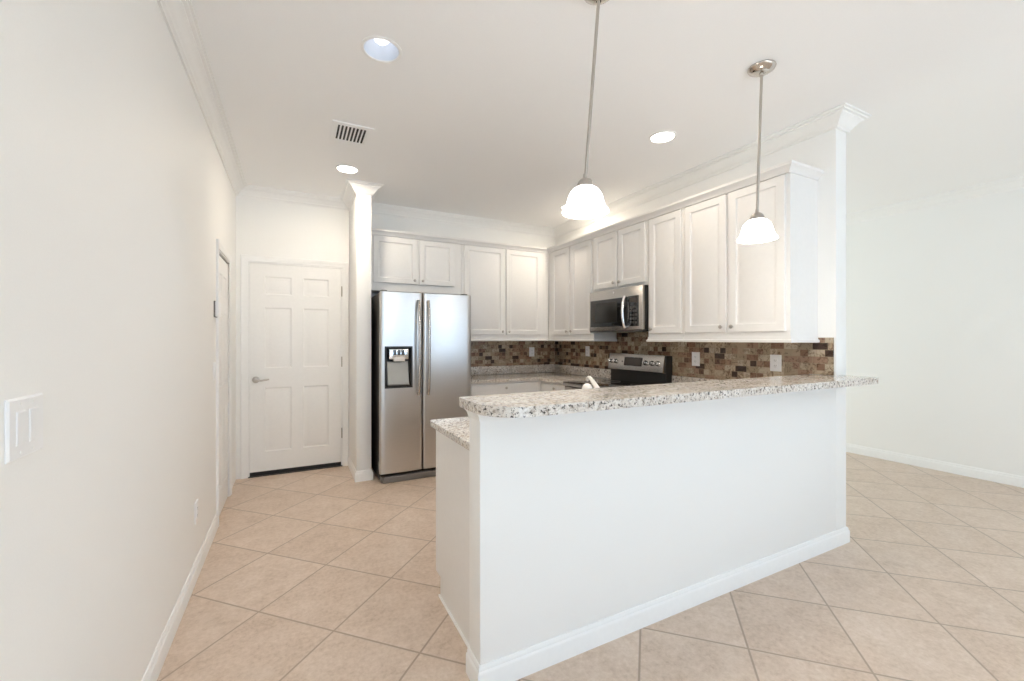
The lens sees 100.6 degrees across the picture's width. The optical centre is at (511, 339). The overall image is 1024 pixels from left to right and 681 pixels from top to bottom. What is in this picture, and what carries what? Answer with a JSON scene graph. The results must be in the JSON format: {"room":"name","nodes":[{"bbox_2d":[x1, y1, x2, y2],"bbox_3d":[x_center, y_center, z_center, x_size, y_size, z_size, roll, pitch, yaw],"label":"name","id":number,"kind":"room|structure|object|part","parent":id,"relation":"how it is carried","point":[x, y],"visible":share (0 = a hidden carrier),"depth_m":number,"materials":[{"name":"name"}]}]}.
{"room":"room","nodes":[
{"label":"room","id":0,"kind":"room"},
{"bbox_2d":[0,0,235,680],"bbox_3d":[-0.760,-0.060,0.293,0.120,2.743,8.455,0,0,-27],"label":"wall","id":1,"kind":"structure","parent":0,"point":[117,195],"depth_m":1.20,"materials":[{"name":"paint"}]},
{"bbox_2d":[4,393,42,463],"bbox_3d":[-0.976,0.174,0.854,0.007,0.119,0.128,0,0,-27],"label":"light switch","id":2,"kind":"object","parent":1,"relation":"attached to","point":[23,416],"visible":1,"depth_m":0.84,"materials":[{"name":"white plastic"}]},
{"bbox_2d":[141,514,217,680],"bbox_3d":[-0.437,1.262,-0.189,0.014,0.098,7.064,0,0,-27],"label":"baseboard","id":3,"kind":"structure","parent":1,"relation":"attached to","point":[153,670],"depth_m":1.94,"materials":[{"name":"paint"}]},
{"bbox_2d":[195,499,197,523],"bbox_3d":[-1.745,0.954,2.353,0.008,0.118,0.075,0,0,-27],"label":"wall outlet","id":4,"kind":"object","parent":1,"relation":"attached to","point":[196,502],"visible":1,"depth_m":2.34,"materials":[{"name":"white plastic"}]},
{"bbox_2d":[214,301,220,317],"bbox_3d":[-2.029,-0.206,2.926,0.028,0.110,0.120,0,0,-27],"label":"thermostat","id":5,"kind":"object","parent":1,"relation":"attached to","point":[217,305],"visible":1,"depth_m":2.88,"materials":[{"name":"white plastic"}]},
{"bbox_2d":[219,255,227,515],"bbox_3d":[-2.240,0.342,3.258,0.036,1.915,0.555,0,0,-27],"label":"door","id":6,"kind":"structure","parent":1,"relation":"in","point":[223,266],"depth_m":3.33,"materials":[{"name":"paint"}]},
{"bbox_2d":[216,239,231,526],"bbox_3d":[-2.262,0.306,3.259,0.117,2.011,0.717,0,0,-27],"label":"trim","id":7,"kind":"structure","parent":1,"relation":"attached to","point":[220,249],"depth_m":3.54,"materials":[{"name":"paint"}]},
{"bbox_2d":[157,0,347,210],"bbox_3d":[-0.264,-1.385,0.547,0.994,0.094,8.215,0,0,-27],"label":"trim","id":8,"kind":"structure","parent":1,"relation":"attached to","point":[179,16],"depth_m":2.48,"materials":[{"name":"paint"}]},
{"bbox_2d":[349,194,370,470],"bbox_3d":[-1.506,-0.060,4.198,0.132,2.743,0.585,0,0,-27],"label":"wall column","id":9,"kind":"structure","parent":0,"point":[360,210],"depth_m":3.95,"materials":[{"name":"paint"}]},
{"bbox_2d":[348,457,372,481],"bbox_3d":[-1.503,1.262,4.191,0.160,0.098,0.598,0,0,-27],"label":"baseboard","id":10,"kind":"structure","parent":9,"relation":"attached to","point":[363,475],"depth_m":3.94,"materials":[{"name":"paint"}]},
{"bbox_2d":[340,178,383,210],"bbox_3d":[-1.484,-1.385,4.155,0.324,0.094,0.681,0,0,-27],"label":"trim","id":11,"kind":"structure","parent":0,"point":[352,187],"depth_m":3.93,"materials":[{"name":"paint"}]},
{"bbox_2d":[236,196,554,478],"bbox_3d":[0.157,-0.060,5.449,6.222,2.743,0.120,0,0,-27],"label":"wall","id":12,"kind":"structure","parent":0,"point":[263,227],"depth_m":4.26,"materials":[{"name":"paint"}]},
{"bbox_2d":[240,254,348,478],"bbox_3d":[-2.145,0.256,4.245,0.954,2.110,0.117,0,0,-27],"label":"trim","id":13,"kind":"structure","parent":12,"relation":"attached to","point":[245,259],"depth_m":4.02,"materials":[{"name":"paint"}]},
{"bbox_2d":[248,465,341,477],"bbox_3d":[-2.146,1.307,4.248,0.830,0.008,0.112,0,0,-27],"label":"trim","id":14,"kind":"structure","parent":12,"relation":"attached to","point":[340,465],"depth_m":4.19,"materials":[{"name":"black plastic"}]},
{"bbox_2d":[250,263,341,476],"bbox_3d":[-2.117,0.288,4.204,0.818,2.030,0.100,0,0,-27],"label":"door","id":15,"kind":"structure","parent":12,"relation":"in","point":[296,359],"depth_m":4.20,"materials":[{"name":"paint"}]},
{"bbox_3d":[-2.391,0.386,4.041,0.144,0.062,0.060,0,0,-27],"label":"handle","id":16,"kind":"part","parent":15,"relation":"part of","materials":[{"name":"silver metal"}]},
{"bbox_2d":[371,235,460,294],"bbox_3d":[-1.056,-0.765,4.551,0.981,0.552,0.367,0,0,-27],"label":"upper cabinet","id":17,"kind":"object","parent":12,"relation":"attached to","point":[398,264],"visible":0.99,"depth_m":4.40,"materials":[{"name":"paint"}]},
{"bbox_3d":[-1.183,-0.801,4.321,0.442,0.465,0.018,0,0,-27],"label":"door","id":18,"kind":"part","parent":17,"relation":"part of","materials":[{"name":"paint"}]},
{"bbox_3d":[-0.797,-0.801,4.519,0.379,0.465,0.018,0,0,-27],"label":"door","id":19,"kind":"part","parent":17,"relation":"part of","materials":[{"name":"paint"}]},
{"bbox_2d":[371,203,554,237],"bbox_3d":[-0.484,-1.385,4.998,2.416,0.094,0.096,0,0,-27],"label":"trim","id":20,"kind":"structure","parent":12,"relation":"attached to","point":[376,208],"depth_m":4.92,"materials":[{"name":"paint"}]},
{"bbox_2d":[461,244,547,340],"bbox_3d":[-0.118,-0.510,5.033,1.123,1.062,0.367,0,0,-27],"label":"upper cabinet","id":21,"kind":"object","parent":12,"relation":"attached to","point":[507,289],"visible":0.97,"depth_m":4.89,"materials":[{"name":"paint"}]},
{"bbox_3d":[-0.307,-0.542,4.771,0.492,0.983,0.018,0,0,-27],"label":"door","id":22,"kind":"part","parent":21,"relation":"part of","materials":[{"name":"paint"}]},
{"bbox_3d":[-0.054,0.000,4.910,1.122,0.042,0.027,0,0,-27],"label":"light rail","id":23,"kind":"part","parent":21,"relation":"part of","materials":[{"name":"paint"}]},
{"bbox_3d":[0.139,-0.542,5.000,0.464,0.983,0.018,0,0,-27],"label":"door","id":24,"kind":"part","parent":21,"relation":"part of","materials":[{"name":"paint"}]},
{"bbox_2d":[371,160,823,253],"bbox_3d":[0.298,-1.068,3.479,2.409,0.053,2.870,0,0,-27],"label":"crown molding","id":25,"kind":"structure","parent":21,"relation":"attached to","point":[792,166],"depth_m":3.66,"materials":[{"name":"paint"}]},
{"bbox_2d":[471,341,554,366],"bbox_3d":[-0.090,0.224,5.249,1.466,0.402,0.008,0,0,-27],"label":"tiled wall","id":26,"kind":"structure","parent":12,"relation":"attached to","point":[483,353],"depth_m":5.28,"materials":[{"name":"tile"}]},
{"bbox_2d":[529,347,533,356],"bbox_3d":[0.254,0.161,5.417,0.075,0.118,0.008,0,0,-27],"label":"wall outlet","id":27,"kind":"object","parent":26,"relation":"attached to","point":[531,349],"visible":1,"depth_m":5.41,"materials":[{"name":"white plastic"}]},
{"bbox_2d":[157,452,1023,680],"bbox_3d":[2.061,1.361,1.741,6.462,0.100,8.455,0,0,-27],"label":"floor","id":28,"kind":"structure","parent":0,"point":[325,574],"depth_m":2.12,"materials":[{"name":"tile"}]},
{"bbox_2d":[371,290,470,483],"bbox_3d":[-0.950,0.428,4.325,0.882,1.758,0.818,0,0,-27],"label":"refrigerator","id":29,"kind":"object","parent":28,"relation":"on","point":[421,342],"visible":0.95,"depth_m":3.98,"materials":[{"name":"grey metal"}]},
{"bbox_3d":[-1.030,0.395,3.946,0.385,1.663,0.071,0,0,-27],"label":"freezer door","id":30,"kind":"part","parent":29,"relation":"part of","materials":[{"name":"metal"}]},
{"bbox_3d":[-0.864,0.079,3.953,0.024,0.893,0.076,0,0,-27],"label":"handle","id":31,"kind":"part","parent":29,"relation":"part of","materials":[{"name":"metal"}]},
{"bbox_3d":[-0.782,0.079,3.995,0.024,0.893,0.076,0,0,-27],"label":"handle","id":32,"kind":"part","parent":29,"relation":"part of","materials":[{"name":"metal"}]},
{"bbox_3d":[-0.636,0.395,4.148,0.485,1.663,0.071,0,0,-27],"label":"door","id":33,"kind":"part","parent":29,"relation":"part of","materials":[{"name":"metal"}]},
{"bbox_2d":[436,430,468,647],"bbox_3d":[0.515,0.884,2.378,1.778,0.854,0.614,0,0,-27],"label":"base cabinet","id":34,"kind":"object","parent":28,"relation":"on","point":[452,459],"visible":0.09,"depth_m":1.97,"materials":[{"name":"paint"}]},
{"bbox_2d":[430,375,715,449],"bbox_3d":[0.652,0.391,2.766,2.415,0.130,1.178,0,0,-27],"label":"countertop","id":35,"kind":"structure","parent":34,"relation":"on","point":[456,429],"depth_m":2.10,"materials":[{"name":"stone"}]},
{"bbox_2d":[582,383,591,388],"bbox_3d":[0.368,0.320,2.077,0.053,0.211,0.053,0,0,-27],"label":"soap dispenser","id":36,"kind":"object","parent":35,"relation":"on","point":[586,385],"visible":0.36,"depth_m":2.06,"materials":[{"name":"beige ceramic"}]},
{"bbox_2d":[585,376,599,387],"bbox_3d":[0.422,0.310,2.194,0.060,0.232,0.203,0,0,-20],"label":"kitchen faucet","id":37,"kind":"object","parent":35,"relation":"on","point":[593,382],"visible":0.22,"depth_m":2.21,"materials":[{"name":"white metal"}]},
{"bbox_2d":[471,380,539,395],"bbox_3d":[-0.197,0.884,4.835,0.882,0.854,0.645,0,0,-27],"label":"base cabinet","id":38,"kind":"object","parent":28,"relation":"on","point":[477,389],"visible":0.22,"depth_m":4.57,"materials":[{"name":"paint"}]},
{"bbox_2d":[471,364,610,383],"bbox_3d":[0.186,0.391,4.717,1.461,0.130,1.190,0,0,-27],"label":"countertop","id":39,"kind":"structure","parent":38,"relation":"on","point":[555,373],"depth_m":5.01,"materials":[{"name":"stone"}]},
{"bbox_2d":[541,381,564,391],"bbox_3d":[0.697,0.884,4.647,0.630,0.854,0.595,0,0,-27],"label":"base cabinet","id":40,"kind":"object","parent":28,"relation":"on","point":[545,386],"visible":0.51,"depth_m":4.57,"materials":[{"name":"paint"}]},
{"bbox_2d":[563,353,671,389],"bbox_3d":[0.962,0.727,4.017,0.715,1.168,0.754,0,0,-27],"label":"range","id":41,"kind":"object","parent":28,"relation":"on","point":[626,369],"visible":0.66,"depth_m":4.06,"materials":[{"name":"grey metal"}]},
{"bbox_3d":[0.710,0.769,3.887,0.044,0.615,0.746,0,0,-27],"label":"oven door","id":42,"kind":"part","parent":41,"relation":"part of","materials":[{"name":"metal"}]},
{"bbox_2d":[563,379,649,387],"bbox_3d":[0.940,0.435,4.005,0.599,0.036,0.752,0,0,-27],"label":"cooktop","id":43,"kind":"object","parent":41,"relation":"in","point":[602,383],"depth_m":4.10,"materials":[{"name":"metal"}]},
{"bbox_3d":[1.194,0.225,4.141,0.040,0.164,0.742,0,0,-27],"label":"control panel","id":44,"kind":"part","parent":41,"relation":"part of","materials":[{"name":"metal"}]},
{"bbox_2d":[191,0,1023,227],"bbox_3d":[2.061,-1.532,1.741,6.462,0.200,8.455,0,0,-27],"label":"ceiling","id":45,"kind":"structure","parent":0,"point":[483,112],"depth_m":2.46,"materials":[{"name":"paint"}]},
{"bbox_2d":[335,165,358,173],"bbox_3d":[-1.385,-1.428,3.574,0.190,0.007,0.190,0,0,-27],"label":"recessed light","id":46,"kind":"object","parent":45,"relation":"in","point":[348,169],"visible":1,"depth_m":3.57,"materials":[{"name":"paint"}]},
{"bbox_2d":[329,120,374,147],"bbox_3d":[-1.118,-1.427,2.964,0.266,0.009,0.305,0,0,-27],"label":"ceiling vent","id":47,"kind":"object","parent":45,"relation":"in","point":[343,132],"visible":1,"depth_m":2.95,"materials":[{"name":"metal"}]},
{"bbox_2d":[360,36,401,62],"bbox_3d":[-0.645,-1.491,2.101,0.198,0.130,0.198,0,0,-27],"label":"recessed light","id":48,"kind":"object","parent":45,"relation":"in","point":[381,49],"visible":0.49,"depth_m":2.15,"materials":[{"name":"paint"}]},
{"bbox_3d":[-0.645,-1.509,2.101,0.082,0.094,0.082,0,0,-27],"label":"bulb","id":49,"kind":"part","parent":48,"relation":"part of","materials":[{"name":"white glass"}]},
{"bbox_2d":[562,0,608,218],"bbox_3d":[0.310,-0.978,1.758,0.200,0.906,0.203,0,0,-27],"label":"pendant lamp","id":50,"kind":"object","parent":45,"relation":"hanging from","point":[585,201],"visible":1,"depth_m":1.74,"materials":[{"name":"white glass"}]},
{"bbox_3d":[0.304,-0.578,1.761,0.192,0.106,0.192,0,0,-27],"label":"lamp shade","id":51,"kind":"part","parent":50,"relation":"part of","materials":[{"name":"white glass"}]},
{"bbox_3d":[0.330,-1.023,1.752,0.068,0.738,0.014,0,0,20],"label":"rod","id":52,"kind":"part","parent":50,"relation":"part of","materials":[{"name":"silver metal"}]},
{"bbox_2d":[649,131,676,143],"bbox_3d":[1.066,-1.428,3.007,0.190,0.007,0.190,0,0,-27],"label":"recessed light","id":53,"kind":"object","parent":45,"relation":"in","point":[660,137],"visible":1,"depth_m":3.00,"materials":[{"name":"paint"}]},
{"bbox_2d":[736,59,777,243],"bbox_3d":[1.290,-0.978,2.238,0.192,0.906,0.192,0,0,-27],"label":"pendant lamp","id":54,"kind":"object","parent":45,"relation":"hanging from","point":[758,229],"visible":1,"depth_m":2.23,"materials":[{"name":"white glass"}]},
{"bbox_3d":[1.290,-0.578,2.238,0.192,0.106,0.192,0,0,-27],"label":"lamp shade","id":55,"kind":"part","parent":54,"relation":"part of","materials":[{"name":"white glass"}]},
{"bbox_3d":[1.303,-1.023,2.238,0.038,0.737,0.014,0,0,-1],"label":"rod","id":56,"kind":"part","parent":54,"relation":"part of","materials":[{"name":"silver metal"}]},
{"bbox_2d":[469,388,835,664],"bbox_3d":[0.944,0.790,2.188,2.447,1.042,0.112,0,0,-27],"label":"wall","id":57,"kind":"structure","parent":0,"point":[577,520],"depth_m":1.91,"materials":[{"name":"paint"}]},
{"bbox_2d":[465,409,512,421],"bbox_3d":[0.994,0.287,2.201,2.591,0.036,0.134,0,0,-27],"label":"trim","id":58,"kind":"structure","parent":57,"relation":"attached to","point":[472,415],"depth_m":1.60,"materials":[{"name":"paint"}]},
{"bbox_2d":[459,374,877,417],"bbox_3d":[1.009,0.250,2.140,2.580,0.037,0.341,0,0,-27],"label":"countertop","id":59,"kind":"structure","parent":57,"relation":"on","point":[544,403],"depth_m":1.81,"materials":[{"name":"stone"}]},
{"bbox_2d":[555,129,845,529],"bbox_3d":[1.367,-0.060,4.173,0.125,2.743,3.256,0,0,-27],"label":"wall partition","id":60,"kind":"structure","parent":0,"point":[826,151],"depth_m":2.75,"materials":[{"name":"paint"}]},
{"bbox_2d":[548,239,616,340],"bbox_3d":[0.763,-0.510,4.826,0.352,1.062,0.891,0,0,-27],"label":"upper cabinet","id":61,"kind":"object","parent":60,"relation":"attached to","point":[571,269],"visible":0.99,"depth_m":4.69,"materials":[{"name":"paint"}]},
{"bbox_3d":[0.562,-0.542,4.913,0.018,0.983,0.356,0,0,-27],"label":"door","id":62,"kind":"part","parent":61,"relation":"part of","materials":[{"name":"paint"}]},
{"bbox_3d":[0.741,-0.542,4.564,0.018,0.983,0.373,0,0,-27],"label":"door","id":63,"kind":"part","parent":61,"relation":"part of","materials":[{"name":"paint"}]},
{"bbox_3d":[0.776,0.000,4.833,0.319,0.042,0.891,0,0,-27],"label":"light rail","id":64,"kind":"part","parent":61,"relation":"part of","materials":[{"name":"paint"}]},
{"bbox_2d":[594,220,648,291],"bbox_3d":[1.133,-0.761,4.104,0.352,0.560,0.752,0,0,-27],"label":"upper cabinet","id":65,"kind":"object","parent":60,"relation":"attached to","point":[621,257],"visible":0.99,"depth_m":3.98,"materials":[{"name":"paint"}]},
{"bbox_3d":[0.925,-0.769,4.206,0.018,0.530,0.338,0,0,-27],"label":"door","id":66,"kind":"part","parent":65,"relation":"part of","materials":[{"name":"paint"}]},
{"bbox_2d":[589,285,648,332],"bbox_3d":[1.097,-0.272,4.086,0.416,0.406,0.748,0,0,-27],"label":"microwave","id":67,"kind":"object","parent":65,"relation":"attached to","point":[626,309],"visible":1,"depth_m":3.94,"materials":[{"name":"silver metal"}]},
{"bbox_3d":[0.923,-0.253,4.087,0.007,0.264,0.540,0,0,-27],"label":"door","id":68,"kind":"part","parent":67,"relation":"part of","materials":[{"name":"black glass"}]},
{"bbox_3d":[1.013,-0.249,3.854,0.055,0.297,0.027,0,0,-27],"label":"handle","id":69,"kind":"part","parent":67,"relation":"part of","materials":[{"name":"silver metal"}]},
{"bbox_3d":[1.080,-0.253,3.783,0.006,0.272,0.124,0,0,-27],"label":"control panel","id":70,"kind":"part","parent":67,"relation":"part of","materials":[{"name":"black glass"}]},
{"bbox_3d":[1.092,-0.769,3.881,0.018,0.530,0.344,0,0,-27],"label":"door","id":71,"kind":"part","parent":65,"relation":"part of","materials":[{"name":"paint"}]},
{"bbox_2d":[646,208,684,341],"bbox_3d":[1.391,-0.510,3.603,0.352,1.062,0.395,0,0,-27],"label":"upper cabinet","id":72,"kind":"object","parent":60,"relation":"attached to","point":[667,231],"visible":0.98,"depth_m":3.49,"materials":[{"name":"paint"}]},
{"bbox_3d":[1.404,0.000,3.611,0.319,0.042,0.395,0,0,-27],"label":"light rail","id":73,"kind":"part","parent":72,"relation":"part of","materials":[{"name":"paint"}]},
{"bbox_2d":[555,332,833,379],"bbox_3d":[1.308,0.176,4.143,0.008,0.498,3.236,0,0,-27],"label":"tiled wall","id":74,"kind":"structure","parent":60,"relation":"attached to","point":[718,360],"depth_m":3.46,"materials":[{"name":"tile"}]},
{"bbox_2d":[585,346,589,355],"bbox_3d":[0.879,0.139,4.959,0.008,0.118,0.075,0,0,-27],"label":"wall outlet","id":75,"kind":"object","parent":74,"relation":"attached to","point":[587,348],"visible":1,"depth_m":4.95,"materials":[{"name":"white plastic"}]},
{"bbox_2d":[692,352,699,365],"bbox_3d":[1.566,0.168,3.623,0.008,0.118,0.078,0,0,-27],"label":"wall outlet","id":76,"kind":"object","parent":74,"relation":"attached to","point":[695,355],"visible":1,"depth_m":3.62,"materials":[{"name":"white plastic"}]},
{"bbox_2d":[770,355,781,371],"bbox_3d":[1.874,0.169,3.022,0.008,0.118,0.080,0,0,-27],"label":"wall outlet","id":77,"kind":"object","parent":74,"relation":"attached to","point":[775,360],"visible":1,"depth_m":3.02,"materials":[{"name":"white plastic"}]},
{"bbox_2d":[553,102,871,237],"bbox_3d":[1.389,-1.385,4.130,0.317,0.094,3.352,0,0,-27],"label":"trim","id":78,"kind":"structure","parent":60,"relation":"attached to","point":[844,117],"depth_m":3.21,"materials":[{"name":"paint"}]},
{"bbox_2d":[683,172,819,342],"bbox_3d":[1.670,-0.510,3.060,0.352,1.062,0.823,0,0,-27],"label":"upper cabinet","id":79,"kind":"object","parent":60,"relation":"attached to","point":[764,292],"visible":1,"depth_m":2.85,"materials":[{"name":"paint"}]},
{"bbox_3d":[1.447,-0.542,3.189,0.018,0.983,0.360,0,0,-27],"label":"door","id":80,"kind":"part","parent":79,"relation":"part of","materials":[{"name":"paint"}]},
{"bbox_3d":[1.683,0.000,3.067,0.319,0.042,0.823,0,0,-27],"label":"light rail","id":81,"kind":"part","parent":79,"relation":"part of","materials":[{"name":"paint"}]},
{"bbox_3d":[1.628,-0.542,2.837,0.018,0.983,0.384,0,0,-27],"label":"door","id":82,"kind":"part","parent":79,"relation":"part of","materials":[{"name":"paint"}]},
{"bbox_2d":[846,188,1023,475],"bbox_3d":[4.882,-0.060,3.190,0.120,2.743,8.455,0,0,-27],"label":"wall","id":83,"kind":"structure","parent":0,"point":[935,295],"depth_m":4.23,"materials":[{"name":"paint"}]},
{"bbox_2d":[466,443,1023,680],"bbox_3d":[2.543,1.262,1.989,5.138,0.098,8.215,0,0,-27],"label":"baseboard","id":84,"kind":"structure","parent":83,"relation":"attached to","point":[525,662],"depth_m":2.03,"materials":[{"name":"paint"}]},
{"bbox_2d":[846,175,1023,224],"bbox_3d":[3.692,-1.385,2.579,2.555,0.094,8.215,0,0,-27],"label":"trim","id":85,"kind":"structure","parent":83,"relation":"attached to","point":[1017,182],"depth_m":4.20,"materials":[{"name":"paint"}]}
]}

